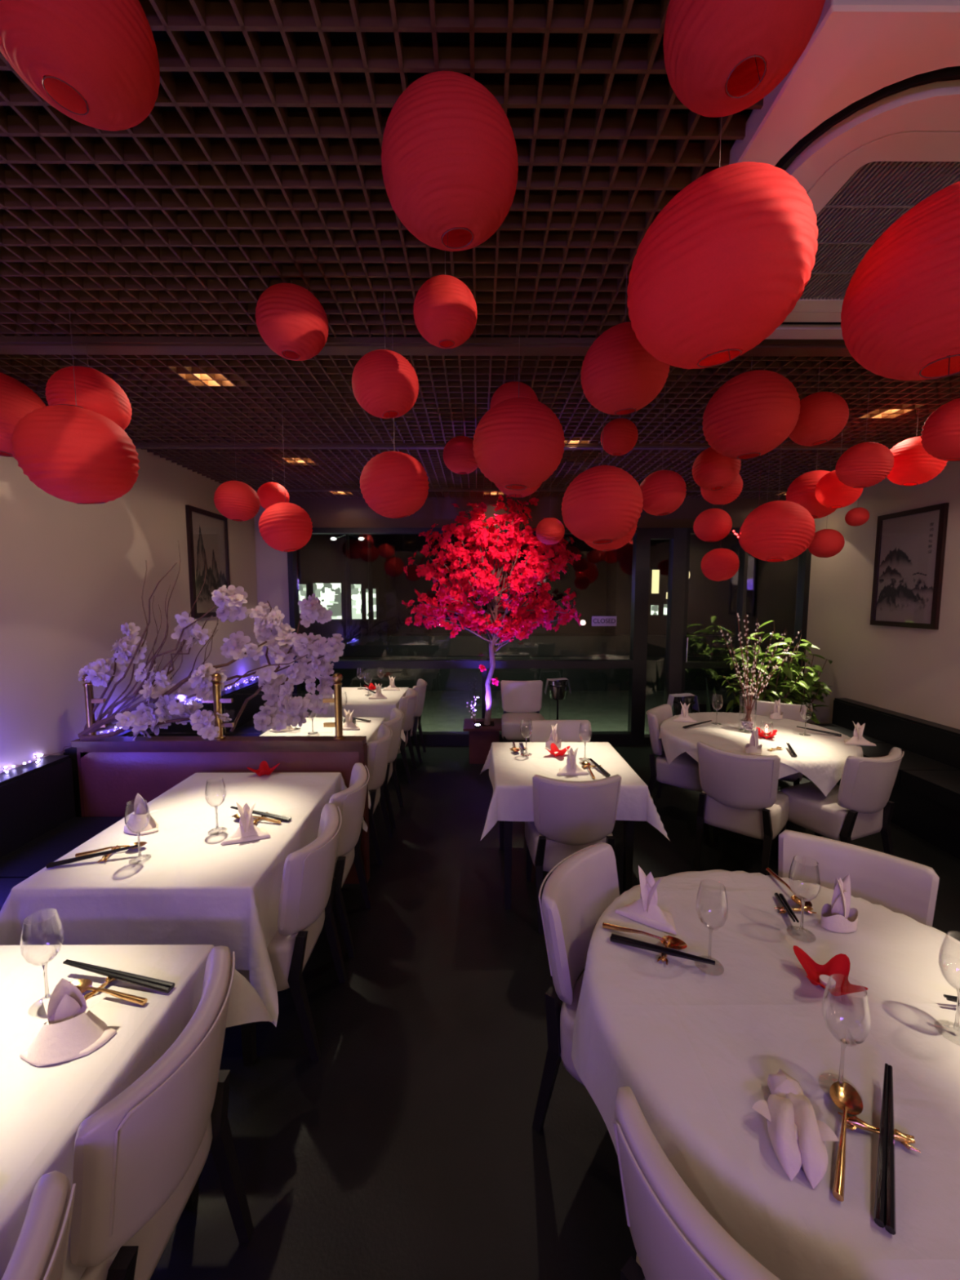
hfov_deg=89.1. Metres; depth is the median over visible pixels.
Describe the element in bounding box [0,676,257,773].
string lights
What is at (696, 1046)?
tablecloth
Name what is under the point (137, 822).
folded napkin
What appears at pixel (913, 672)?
wall
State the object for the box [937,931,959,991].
bowl
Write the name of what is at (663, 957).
chopstick rest
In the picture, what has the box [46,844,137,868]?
chopstick
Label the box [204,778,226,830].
wine glass
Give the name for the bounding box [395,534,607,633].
window
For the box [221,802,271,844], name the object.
folded napkin
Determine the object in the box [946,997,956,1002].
chopstick
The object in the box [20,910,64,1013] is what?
wine glass
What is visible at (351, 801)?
dining chair
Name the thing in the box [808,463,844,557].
paper lantern
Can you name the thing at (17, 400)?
paper lantern
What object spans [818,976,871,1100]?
wine glass
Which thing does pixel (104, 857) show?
chopstick rest
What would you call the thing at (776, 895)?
chopstick
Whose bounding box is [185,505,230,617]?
framed painting
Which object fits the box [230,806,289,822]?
chopstick
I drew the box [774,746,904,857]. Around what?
dining chair
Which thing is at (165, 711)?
branch
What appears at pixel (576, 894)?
dining chair
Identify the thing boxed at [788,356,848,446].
paper lantern
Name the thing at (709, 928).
bowl
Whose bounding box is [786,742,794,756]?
chopstick
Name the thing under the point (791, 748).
chopstick
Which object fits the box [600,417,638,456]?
paper lantern
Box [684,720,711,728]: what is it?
chopstick
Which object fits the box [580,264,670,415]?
paper lantern
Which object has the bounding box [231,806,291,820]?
chopstick
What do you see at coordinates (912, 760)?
seat cushion
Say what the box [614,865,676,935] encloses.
folded napkin
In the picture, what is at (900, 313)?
paper lantern
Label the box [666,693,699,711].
towel
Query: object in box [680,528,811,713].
window frame
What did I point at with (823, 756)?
tablecloth
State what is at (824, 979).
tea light
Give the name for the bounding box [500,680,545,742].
dining chair
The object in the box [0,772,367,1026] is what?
tablecloth
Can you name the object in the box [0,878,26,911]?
seat cushion
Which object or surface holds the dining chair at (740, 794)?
on the floor
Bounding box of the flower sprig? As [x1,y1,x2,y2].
[466,696,476,724]
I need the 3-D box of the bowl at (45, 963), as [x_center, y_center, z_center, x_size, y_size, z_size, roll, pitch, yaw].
[-1.091,0.749,1.217,0.081,0.127,0.081,0,5,0]
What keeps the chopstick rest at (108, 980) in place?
on the tablecloth at (42, 1108)
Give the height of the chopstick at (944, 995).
0.030 m
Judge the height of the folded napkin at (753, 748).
0.168 m
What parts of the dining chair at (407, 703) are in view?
seat, leg, backrest, leg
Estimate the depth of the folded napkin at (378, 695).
4.90 m
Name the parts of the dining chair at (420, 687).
seat, leg, backrest, leg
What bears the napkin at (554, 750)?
on the tablecloth at (511, 773)
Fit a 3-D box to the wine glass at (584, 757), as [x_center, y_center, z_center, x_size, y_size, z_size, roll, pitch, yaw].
[0.660,0.637,3.063,0.081,0.235,0.081,2,5,20]
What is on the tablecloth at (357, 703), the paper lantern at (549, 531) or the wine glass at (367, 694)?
the wine glass at (367, 694)
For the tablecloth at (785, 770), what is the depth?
3.18 m
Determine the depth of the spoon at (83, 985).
1.25 m
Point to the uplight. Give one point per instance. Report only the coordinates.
(476, 726)
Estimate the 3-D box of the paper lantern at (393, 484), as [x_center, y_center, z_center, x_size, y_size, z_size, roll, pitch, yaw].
[-0.371,-0.932,2.103,0.298,0.801,0.299,0,5,0]
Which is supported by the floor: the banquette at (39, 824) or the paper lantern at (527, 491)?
the banquette at (39, 824)
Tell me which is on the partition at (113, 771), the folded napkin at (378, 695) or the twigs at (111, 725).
the twigs at (111, 725)
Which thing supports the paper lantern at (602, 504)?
hanging from the ceiling at (255, 166)
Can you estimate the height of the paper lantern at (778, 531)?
0.926 m
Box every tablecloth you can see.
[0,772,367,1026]
[0,944,275,1279]
[259,717,399,808]
[309,687,408,742]
[480,742,669,839]
[571,869,959,1279]
[658,716,863,778]
[660,711,857,796]
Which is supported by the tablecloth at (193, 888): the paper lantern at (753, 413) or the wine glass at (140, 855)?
the wine glass at (140, 855)
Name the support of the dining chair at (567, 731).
on the floor
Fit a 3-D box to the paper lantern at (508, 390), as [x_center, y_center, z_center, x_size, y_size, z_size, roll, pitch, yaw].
[0.177,-1.224,2.501,0.251,0.290,0.248,-2,6,-21]
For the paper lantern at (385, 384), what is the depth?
1.78 m
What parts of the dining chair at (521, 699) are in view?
backrest, seat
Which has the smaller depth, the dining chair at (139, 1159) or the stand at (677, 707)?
the dining chair at (139, 1159)
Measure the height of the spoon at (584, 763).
0.026 m
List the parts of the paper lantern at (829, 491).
lamp shade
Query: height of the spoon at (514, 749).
0.026 m
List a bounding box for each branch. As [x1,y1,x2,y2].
[77,562,307,741]
[226,593,345,732]
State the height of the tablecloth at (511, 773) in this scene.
0.271 m
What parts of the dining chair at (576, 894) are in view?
leg, seat, backrest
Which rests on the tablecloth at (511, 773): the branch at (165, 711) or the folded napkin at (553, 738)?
the folded napkin at (553, 738)
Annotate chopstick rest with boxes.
[83,977,116,1000]
[97,844,120,862]
[253,812,267,825]
[581,764,602,768]
[657,935,671,965]
[766,746,783,751]
[774,905,816,914]
[837,1111,920,1152]
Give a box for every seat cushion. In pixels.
[0,817,124,878]
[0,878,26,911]
[224,725,266,736]
[241,711,310,725]
[809,723,884,742]
[859,742,959,784]
[900,769,959,812]
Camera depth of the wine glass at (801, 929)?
1.48 m
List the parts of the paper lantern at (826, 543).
lamp shade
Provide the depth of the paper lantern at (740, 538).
4.03 m
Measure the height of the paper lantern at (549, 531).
0.697 m
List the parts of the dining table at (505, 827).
leg, leg, leg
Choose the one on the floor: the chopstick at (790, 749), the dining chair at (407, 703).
the dining chair at (407, 703)
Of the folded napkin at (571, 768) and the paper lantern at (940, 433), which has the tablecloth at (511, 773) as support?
the folded napkin at (571, 768)
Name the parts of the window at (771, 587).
lit pane, lit pane, lit pane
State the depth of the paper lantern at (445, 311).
1.46 m
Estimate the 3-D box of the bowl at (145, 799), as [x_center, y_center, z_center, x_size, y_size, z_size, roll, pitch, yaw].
[-1.329,0.688,1.893,0.081,0.127,0.081,0,5,0]
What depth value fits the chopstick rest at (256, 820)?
2.21 m
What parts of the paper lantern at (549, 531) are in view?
lamp shade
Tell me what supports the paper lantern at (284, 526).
hanging from the ceiling at (255, 166)
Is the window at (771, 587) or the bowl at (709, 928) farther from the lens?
the window at (771, 587)
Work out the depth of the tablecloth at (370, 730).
3.76 m
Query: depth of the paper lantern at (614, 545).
2.94 m
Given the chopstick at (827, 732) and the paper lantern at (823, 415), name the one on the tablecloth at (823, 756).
the chopstick at (827, 732)
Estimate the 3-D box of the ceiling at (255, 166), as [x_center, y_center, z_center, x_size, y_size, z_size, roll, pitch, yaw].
[0.634,-1.453,1.248,6.438,0.490,8.740,0,5,0]
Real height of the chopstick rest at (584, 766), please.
0.020 m
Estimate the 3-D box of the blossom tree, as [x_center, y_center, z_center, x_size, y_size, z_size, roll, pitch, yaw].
[0.134,-0.350,5.211,1.908,2.560,0.835,0,5,2]
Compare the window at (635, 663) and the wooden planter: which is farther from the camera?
the window at (635, 663)
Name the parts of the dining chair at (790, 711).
backrest, seat, leg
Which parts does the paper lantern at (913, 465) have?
lamp shade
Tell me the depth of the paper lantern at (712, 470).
2.65 m
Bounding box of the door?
[640,528,688,745]
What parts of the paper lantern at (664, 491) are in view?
lamp shade, hanging cord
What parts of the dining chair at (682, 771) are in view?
leg, leg, backrest, seat, leg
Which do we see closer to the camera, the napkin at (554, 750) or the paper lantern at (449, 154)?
the paper lantern at (449, 154)
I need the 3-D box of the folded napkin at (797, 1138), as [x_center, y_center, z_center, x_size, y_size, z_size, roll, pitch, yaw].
[0.597,0.920,0.944,0.128,0.051,0.197,0,5,0]
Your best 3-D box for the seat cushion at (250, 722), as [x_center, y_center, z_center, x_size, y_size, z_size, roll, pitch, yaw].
[-2.218,0.912,5.364,0.484,0.120,0.646,0,5,0]
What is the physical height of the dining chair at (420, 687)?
0.842 m
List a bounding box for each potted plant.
[716,620,819,713]
[772,645,832,723]
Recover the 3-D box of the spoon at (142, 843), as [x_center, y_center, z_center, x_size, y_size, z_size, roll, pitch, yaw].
[-1.479,0.842,1.962,0.242,0.026,0.054,-2,5,-17]
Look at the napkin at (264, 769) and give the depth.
2.84 m
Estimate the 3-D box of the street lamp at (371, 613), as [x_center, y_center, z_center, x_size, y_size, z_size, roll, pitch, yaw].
[-3.681,-1.689,16.397,0.185,4.100,0.185,2,6,22]
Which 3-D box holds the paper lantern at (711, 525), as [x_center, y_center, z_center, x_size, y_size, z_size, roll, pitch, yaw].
[1.653,-1.075,3.446,0.251,0.756,0.247,3,6,32]
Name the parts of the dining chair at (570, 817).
leg, leg, seat, backrest, leg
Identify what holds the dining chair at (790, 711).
on the floor
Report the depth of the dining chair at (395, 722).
3.80 m
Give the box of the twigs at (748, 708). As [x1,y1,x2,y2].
[719,613,801,721]
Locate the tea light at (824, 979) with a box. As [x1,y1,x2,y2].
[819,974,835,989]
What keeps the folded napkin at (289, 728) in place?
on the tablecloth at (370, 730)
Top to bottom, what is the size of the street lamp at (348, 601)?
4.000 m
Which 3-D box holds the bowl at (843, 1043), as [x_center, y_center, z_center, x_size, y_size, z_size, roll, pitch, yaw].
[0.750,0.768,1.002,0.081,0.127,0.081,0,5,0]
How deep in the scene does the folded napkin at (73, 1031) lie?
1.11 m
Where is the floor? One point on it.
(411, 1149)
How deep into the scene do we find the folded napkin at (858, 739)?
3.37 m
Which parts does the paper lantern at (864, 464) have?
wire frame, lamp shade, hanging cord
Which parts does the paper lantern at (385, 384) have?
hanging cord, lamp shade, wire frame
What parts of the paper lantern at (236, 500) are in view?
lamp shade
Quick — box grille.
[791,130,959,311]
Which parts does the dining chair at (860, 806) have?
leg, leg, seat, leg, backrest, leg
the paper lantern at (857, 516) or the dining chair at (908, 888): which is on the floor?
the dining chair at (908, 888)
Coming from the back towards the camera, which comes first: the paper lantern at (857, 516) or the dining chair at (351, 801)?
the paper lantern at (857, 516)
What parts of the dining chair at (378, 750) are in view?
seat, leg, backrest, leg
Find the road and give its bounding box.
[390,610,795,635]
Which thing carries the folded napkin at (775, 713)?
on the tablecloth at (823, 756)
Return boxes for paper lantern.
[0,0,159,131]
[0,372,45,457]
[11,310,139,504]
[44,335,132,430]
[213,436,260,521]
[255,282,328,360]
[257,466,289,509]
[258,400,312,551]
[351,291,418,418]
[359,325,429,519]
[381,71,518,251]
[413,250,477,348]
[442,435,477,475]
[472,369,564,489]
[489,374,537,408]
[495,482,542,497]
[535,484,564,544]
[561,412,643,544]
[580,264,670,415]
[584,414,637,551]
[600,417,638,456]
[626,116,817,368]
[640,386,686,515]
[663,0,825,117]
[692,447,741,490]
[693,507,732,542]
[700,474,742,505]
[700,547,739,581]
[702,356,800,459]
[737,456,769,553]
[740,443,815,562]
[785,447,836,519]
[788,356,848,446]
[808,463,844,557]
[814,432,862,508]
[835,382,893,488]
[840,181,959,380]
[844,506,869,526]
[886,408,947,485]
[920,398,959,461]
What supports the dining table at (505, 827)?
on the floor
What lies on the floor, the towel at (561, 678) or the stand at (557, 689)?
the stand at (557, 689)
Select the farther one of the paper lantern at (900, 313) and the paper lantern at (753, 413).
the paper lantern at (753, 413)
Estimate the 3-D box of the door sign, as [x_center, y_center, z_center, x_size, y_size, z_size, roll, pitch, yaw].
[1.462,-0.222,5.745,0.290,0.116,0.011,0,5,0]
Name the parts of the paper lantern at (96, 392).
lamp shade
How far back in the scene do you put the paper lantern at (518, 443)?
2.00 m
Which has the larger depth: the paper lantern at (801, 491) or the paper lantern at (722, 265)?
the paper lantern at (801, 491)
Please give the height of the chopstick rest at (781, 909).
0.020 m
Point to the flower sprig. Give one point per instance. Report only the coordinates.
(473, 709)
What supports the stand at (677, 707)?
on the floor
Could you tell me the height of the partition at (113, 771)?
1.318 m
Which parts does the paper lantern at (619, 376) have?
wire frame, lamp shade, hanging cord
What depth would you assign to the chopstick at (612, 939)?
1.39 m
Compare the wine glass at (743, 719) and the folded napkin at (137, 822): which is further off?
the wine glass at (743, 719)
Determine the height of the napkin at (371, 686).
0.053 m
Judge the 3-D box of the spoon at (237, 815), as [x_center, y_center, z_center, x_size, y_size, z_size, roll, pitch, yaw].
[-1.018,0.818,2.233,0.242,0.026,0.054,1,5,12]
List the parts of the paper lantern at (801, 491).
lamp shade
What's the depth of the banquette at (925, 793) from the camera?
3.83 m
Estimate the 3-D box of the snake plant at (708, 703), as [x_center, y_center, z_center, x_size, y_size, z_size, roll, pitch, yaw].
[2.500,0.855,5.160,0.333,0.930,0.250,0,5,0]
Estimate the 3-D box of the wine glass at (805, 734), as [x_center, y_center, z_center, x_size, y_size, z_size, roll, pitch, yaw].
[2.403,0.584,3.599,0.081,0.235,0.081,2,5,20]
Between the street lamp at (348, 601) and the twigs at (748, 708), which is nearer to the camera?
the twigs at (748, 708)
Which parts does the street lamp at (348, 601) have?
arm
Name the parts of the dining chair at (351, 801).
seat, leg, backrest, leg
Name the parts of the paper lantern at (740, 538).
lamp shade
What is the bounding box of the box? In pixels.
[343,717,355,724]
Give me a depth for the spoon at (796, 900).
1.65 m
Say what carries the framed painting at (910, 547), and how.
attached to the wall at (913, 672)
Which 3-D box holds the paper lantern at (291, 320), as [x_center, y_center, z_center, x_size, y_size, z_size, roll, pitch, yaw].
[-0.679,-1.168,1.769,0.249,0.272,0.249,0,5,0]
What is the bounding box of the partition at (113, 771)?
[71,672,369,884]
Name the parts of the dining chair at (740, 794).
leg, leg, backrest, seat, leg, leg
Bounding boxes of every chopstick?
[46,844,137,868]
[48,844,137,864]
[62,960,171,993]
[65,959,175,989]
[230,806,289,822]
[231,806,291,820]
[344,716,369,722]
[588,758,608,776]
[590,758,610,776]
[609,936,715,964]
[611,933,715,962]
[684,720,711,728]
[773,893,795,922]
[778,893,799,922]
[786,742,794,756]
[787,742,797,756]
[796,726,841,736]
[873,1063,888,1227]
[884,1065,895,1235]
[943,994,957,999]
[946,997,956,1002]
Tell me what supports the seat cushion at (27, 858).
on the banquette at (39, 824)
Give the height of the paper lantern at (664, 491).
0.707 m
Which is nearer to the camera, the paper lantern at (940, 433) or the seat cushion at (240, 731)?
the paper lantern at (940, 433)
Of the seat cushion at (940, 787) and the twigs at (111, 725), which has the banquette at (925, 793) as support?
the seat cushion at (940, 787)
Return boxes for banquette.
[0,755,124,911]
[63,678,310,817]
[809,697,959,859]
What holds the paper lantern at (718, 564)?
hanging from the ceiling at (255, 166)
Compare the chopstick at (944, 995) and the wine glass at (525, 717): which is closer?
the chopstick at (944, 995)
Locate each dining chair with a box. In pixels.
[1,1170,76,1279]
[70,946,253,1279]
[236,803,346,1061]
[328,762,372,957]
[367,724,393,865]
[381,707,404,827]
[397,688,417,783]
[410,679,426,763]
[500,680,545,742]
[524,773,621,933]
[528,720,591,742]
[532,842,619,1132]
[613,1086,780,1279]
[646,704,708,830]
[693,741,789,875]
[744,699,806,785]
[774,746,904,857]
[777,829,939,927]
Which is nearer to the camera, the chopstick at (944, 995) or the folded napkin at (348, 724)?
the chopstick at (944, 995)
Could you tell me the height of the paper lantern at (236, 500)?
0.599 m
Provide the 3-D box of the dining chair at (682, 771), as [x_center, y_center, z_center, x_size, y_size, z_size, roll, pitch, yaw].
[1.650,1.003,4.011,0.552,0.842,0.476,4,6,36]
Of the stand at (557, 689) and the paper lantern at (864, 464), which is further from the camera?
the stand at (557, 689)
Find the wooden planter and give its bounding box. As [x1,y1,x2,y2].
[463,718,502,764]
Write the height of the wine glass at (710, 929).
0.235 m
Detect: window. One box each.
[287,527,647,746]
[296,534,396,635]
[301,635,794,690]
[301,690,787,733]
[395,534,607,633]
[604,534,798,635]
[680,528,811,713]
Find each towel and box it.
[544,677,571,694]
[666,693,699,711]
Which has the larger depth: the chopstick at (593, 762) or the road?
the road
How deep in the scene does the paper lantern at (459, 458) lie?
3.08 m
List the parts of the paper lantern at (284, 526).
hanging cord, lamp shade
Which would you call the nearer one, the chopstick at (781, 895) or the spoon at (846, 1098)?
the spoon at (846, 1098)
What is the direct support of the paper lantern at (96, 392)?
hanging from the ceiling at (255, 166)
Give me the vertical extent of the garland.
0.737 m
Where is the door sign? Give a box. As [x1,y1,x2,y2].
[591,616,616,626]
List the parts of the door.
sill, rail, handle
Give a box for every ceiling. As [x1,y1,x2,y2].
[0,0,959,497]
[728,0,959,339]
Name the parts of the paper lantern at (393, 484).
hanging cord, lamp shade, wire frame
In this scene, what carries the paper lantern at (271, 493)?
hanging from the ceiling at (255, 166)
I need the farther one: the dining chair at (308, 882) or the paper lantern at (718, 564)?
the paper lantern at (718, 564)
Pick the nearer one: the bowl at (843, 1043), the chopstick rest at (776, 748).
the bowl at (843, 1043)
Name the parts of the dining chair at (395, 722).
seat, leg, backrest, leg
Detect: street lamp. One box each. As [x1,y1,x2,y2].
[329,534,364,635]
[367,534,373,635]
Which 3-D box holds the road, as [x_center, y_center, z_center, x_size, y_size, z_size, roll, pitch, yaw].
[-0.195,-1.700,39.808,80.000,0.080,60.400,0,5,0]
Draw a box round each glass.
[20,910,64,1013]
[124,799,151,858]
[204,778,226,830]
[307,713,318,733]
[364,673,372,695]
[520,717,533,754]
[578,723,591,759]
[694,881,728,972]
[711,695,723,724]
[738,695,750,720]
[760,720,773,736]
[786,856,821,938]
[799,702,813,736]
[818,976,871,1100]
[934,931,959,1031]
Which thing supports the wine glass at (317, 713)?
on the tablecloth at (370, 730)
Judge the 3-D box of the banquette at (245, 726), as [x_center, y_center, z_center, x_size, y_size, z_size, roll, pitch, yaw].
[-2.283,0.976,4.379,0.624,0.830,2.630,0,5,0]
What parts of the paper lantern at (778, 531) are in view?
lamp shade, hanging cord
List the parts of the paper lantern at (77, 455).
hanging cord, lamp shade, wire frame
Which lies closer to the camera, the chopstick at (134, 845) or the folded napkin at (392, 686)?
the chopstick at (134, 845)
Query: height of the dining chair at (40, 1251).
0.842 m
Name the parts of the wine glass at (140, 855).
stem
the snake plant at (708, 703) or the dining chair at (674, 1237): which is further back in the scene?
the snake plant at (708, 703)
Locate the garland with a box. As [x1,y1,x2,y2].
[733,456,761,537]
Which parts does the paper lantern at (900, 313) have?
wire frame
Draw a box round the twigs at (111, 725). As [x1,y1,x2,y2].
[95,540,218,731]
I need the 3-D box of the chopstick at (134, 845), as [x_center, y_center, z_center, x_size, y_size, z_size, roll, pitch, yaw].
[-1.499,0.839,1.902,0.300,0.040,0.014,-2,5,-18]
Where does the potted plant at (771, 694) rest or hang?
on the floor
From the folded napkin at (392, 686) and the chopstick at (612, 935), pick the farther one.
the folded napkin at (392, 686)
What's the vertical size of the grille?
0.072 m
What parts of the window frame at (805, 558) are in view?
rail, sill, cross rail, post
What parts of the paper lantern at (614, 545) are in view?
lamp shade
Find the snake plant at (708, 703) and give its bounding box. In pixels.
[706,677,734,712]
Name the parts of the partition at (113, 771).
post, post, cap rail, padded panel, post, panel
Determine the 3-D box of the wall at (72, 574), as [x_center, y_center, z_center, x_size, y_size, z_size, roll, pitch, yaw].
[-2.645,0.001,1.438,0.120,3.300,8.890,0,5,0]
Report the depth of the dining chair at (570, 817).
2.55 m
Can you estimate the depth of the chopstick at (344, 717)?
4.00 m
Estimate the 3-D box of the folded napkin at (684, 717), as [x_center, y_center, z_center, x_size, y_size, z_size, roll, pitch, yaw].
[1.682,0.585,4.012,0.190,0.159,0.089,1,5,15]
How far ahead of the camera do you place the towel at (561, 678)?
5.53 m
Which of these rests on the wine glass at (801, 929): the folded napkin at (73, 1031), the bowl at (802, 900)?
the bowl at (802, 900)
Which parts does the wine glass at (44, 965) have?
stem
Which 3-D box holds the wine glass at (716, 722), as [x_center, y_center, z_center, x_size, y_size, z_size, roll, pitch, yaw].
[1.901,0.555,3.915,0.081,0.235,0.081,2,5,20]
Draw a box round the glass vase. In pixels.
[737,690,757,733]
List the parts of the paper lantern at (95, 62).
wire frame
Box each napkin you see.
[19,977,116,1066]
[124,793,158,835]
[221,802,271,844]
[247,760,279,776]
[270,725,295,732]
[342,708,359,729]
[365,683,375,689]
[368,682,387,698]
[382,675,399,690]
[544,742,569,756]
[545,723,560,748]
[556,746,589,775]
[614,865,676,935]
[672,702,697,722]
[744,727,762,754]
[751,1068,839,1188]
[756,727,777,738]
[769,698,782,719]
[792,945,867,995]
[820,874,857,932]
[844,720,875,746]
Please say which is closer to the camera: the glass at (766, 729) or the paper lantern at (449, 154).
the paper lantern at (449, 154)
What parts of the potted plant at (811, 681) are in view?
stem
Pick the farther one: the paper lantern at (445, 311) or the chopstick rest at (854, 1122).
the paper lantern at (445, 311)
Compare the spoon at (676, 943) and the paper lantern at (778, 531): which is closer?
the spoon at (676, 943)
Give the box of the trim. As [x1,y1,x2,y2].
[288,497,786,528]
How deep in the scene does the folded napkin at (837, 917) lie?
1.50 m
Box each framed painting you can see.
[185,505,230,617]
[870,502,949,629]
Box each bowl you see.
[20,910,64,965]
[124,799,150,833]
[204,778,226,807]
[695,881,728,930]
[788,856,821,901]
[821,976,871,1046]
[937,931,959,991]
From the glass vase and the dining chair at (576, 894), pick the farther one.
the glass vase
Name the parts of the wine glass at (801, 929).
stem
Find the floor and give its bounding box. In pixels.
[150,745,959,1279]
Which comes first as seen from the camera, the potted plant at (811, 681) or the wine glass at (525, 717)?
the wine glass at (525, 717)
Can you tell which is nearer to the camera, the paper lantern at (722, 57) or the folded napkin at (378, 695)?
the paper lantern at (722, 57)
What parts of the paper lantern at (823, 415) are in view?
lamp shade, hanging cord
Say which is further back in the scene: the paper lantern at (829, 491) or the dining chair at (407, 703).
the dining chair at (407, 703)
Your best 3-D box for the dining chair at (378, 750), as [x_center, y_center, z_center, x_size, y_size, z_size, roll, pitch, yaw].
[-0.885,1.058,3.404,0.552,0.842,0.476,0,5,0]
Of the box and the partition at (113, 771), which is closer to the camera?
the partition at (113, 771)
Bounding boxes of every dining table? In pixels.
[240,1022,256,1066]
[499,820,635,909]
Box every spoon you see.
[70,978,147,1005]
[75,841,146,857]
[233,813,281,824]
[511,741,519,751]
[581,761,595,778]
[602,922,687,949]
[765,867,812,907]
[829,1081,862,1201]
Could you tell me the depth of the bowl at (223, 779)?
2.12 m
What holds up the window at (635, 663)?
in the wall at (271, 564)
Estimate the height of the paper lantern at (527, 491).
0.504 m
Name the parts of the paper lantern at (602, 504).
lamp shade, wire frame, hanging cord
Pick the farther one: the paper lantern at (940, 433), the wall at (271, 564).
the wall at (271, 564)
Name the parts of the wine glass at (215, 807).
stem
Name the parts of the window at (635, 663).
cross rail, rail, sill, post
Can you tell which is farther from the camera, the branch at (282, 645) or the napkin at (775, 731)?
the napkin at (775, 731)
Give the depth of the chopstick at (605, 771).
2.86 m
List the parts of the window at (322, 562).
lit pane, lit pane, lit pane, lit pane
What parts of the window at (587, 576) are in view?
lit pane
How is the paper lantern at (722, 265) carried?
hanging from the ceiling at (255, 166)
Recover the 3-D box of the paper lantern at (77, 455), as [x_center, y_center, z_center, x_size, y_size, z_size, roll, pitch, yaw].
[-1.610,-0.934,1.946,0.396,0.768,0.398,3,6,26]
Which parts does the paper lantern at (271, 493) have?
lamp shade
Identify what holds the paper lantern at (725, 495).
hanging from the ceiling at (255, 166)
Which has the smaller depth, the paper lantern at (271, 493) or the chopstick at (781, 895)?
the chopstick at (781, 895)
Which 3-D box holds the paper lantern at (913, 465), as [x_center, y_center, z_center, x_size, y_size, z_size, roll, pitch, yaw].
[2.625,-1.173,2.939,0.298,0.471,0.298,-1,5,-11]
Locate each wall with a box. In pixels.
[0,448,259,773]
[253,504,292,702]
[803,461,959,728]
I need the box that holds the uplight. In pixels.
[474,724,480,728]
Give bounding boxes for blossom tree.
[401,494,581,724]
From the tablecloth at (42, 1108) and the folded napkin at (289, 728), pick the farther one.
the folded napkin at (289, 728)
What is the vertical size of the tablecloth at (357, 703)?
0.341 m
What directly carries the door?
attached to the window at (635, 663)
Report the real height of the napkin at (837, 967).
0.053 m
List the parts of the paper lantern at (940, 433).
wire frame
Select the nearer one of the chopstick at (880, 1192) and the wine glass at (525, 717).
the chopstick at (880, 1192)
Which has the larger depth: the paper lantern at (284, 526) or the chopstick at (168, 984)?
the paper lantern at (284, 526)
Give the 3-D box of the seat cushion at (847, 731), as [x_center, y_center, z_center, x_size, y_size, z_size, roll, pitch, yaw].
[3.460,0.965,4.780,0.466,0.120,0.674,0,5,0]
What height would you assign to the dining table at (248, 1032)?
0.745 m
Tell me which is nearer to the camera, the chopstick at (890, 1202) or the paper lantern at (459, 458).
the chopstick at (890, 1202)
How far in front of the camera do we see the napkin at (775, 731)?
3.54 m
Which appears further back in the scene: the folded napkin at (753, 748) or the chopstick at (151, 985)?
the folded napkin at (753, 748)
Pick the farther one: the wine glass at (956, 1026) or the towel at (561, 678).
the towel at (561, 678)
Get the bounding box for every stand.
[547,680,568,719]
[671,693,695,715]
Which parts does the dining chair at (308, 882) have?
seat, leg, backrest, leg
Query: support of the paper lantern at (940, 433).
hanging from the ceiling at (255, 166)

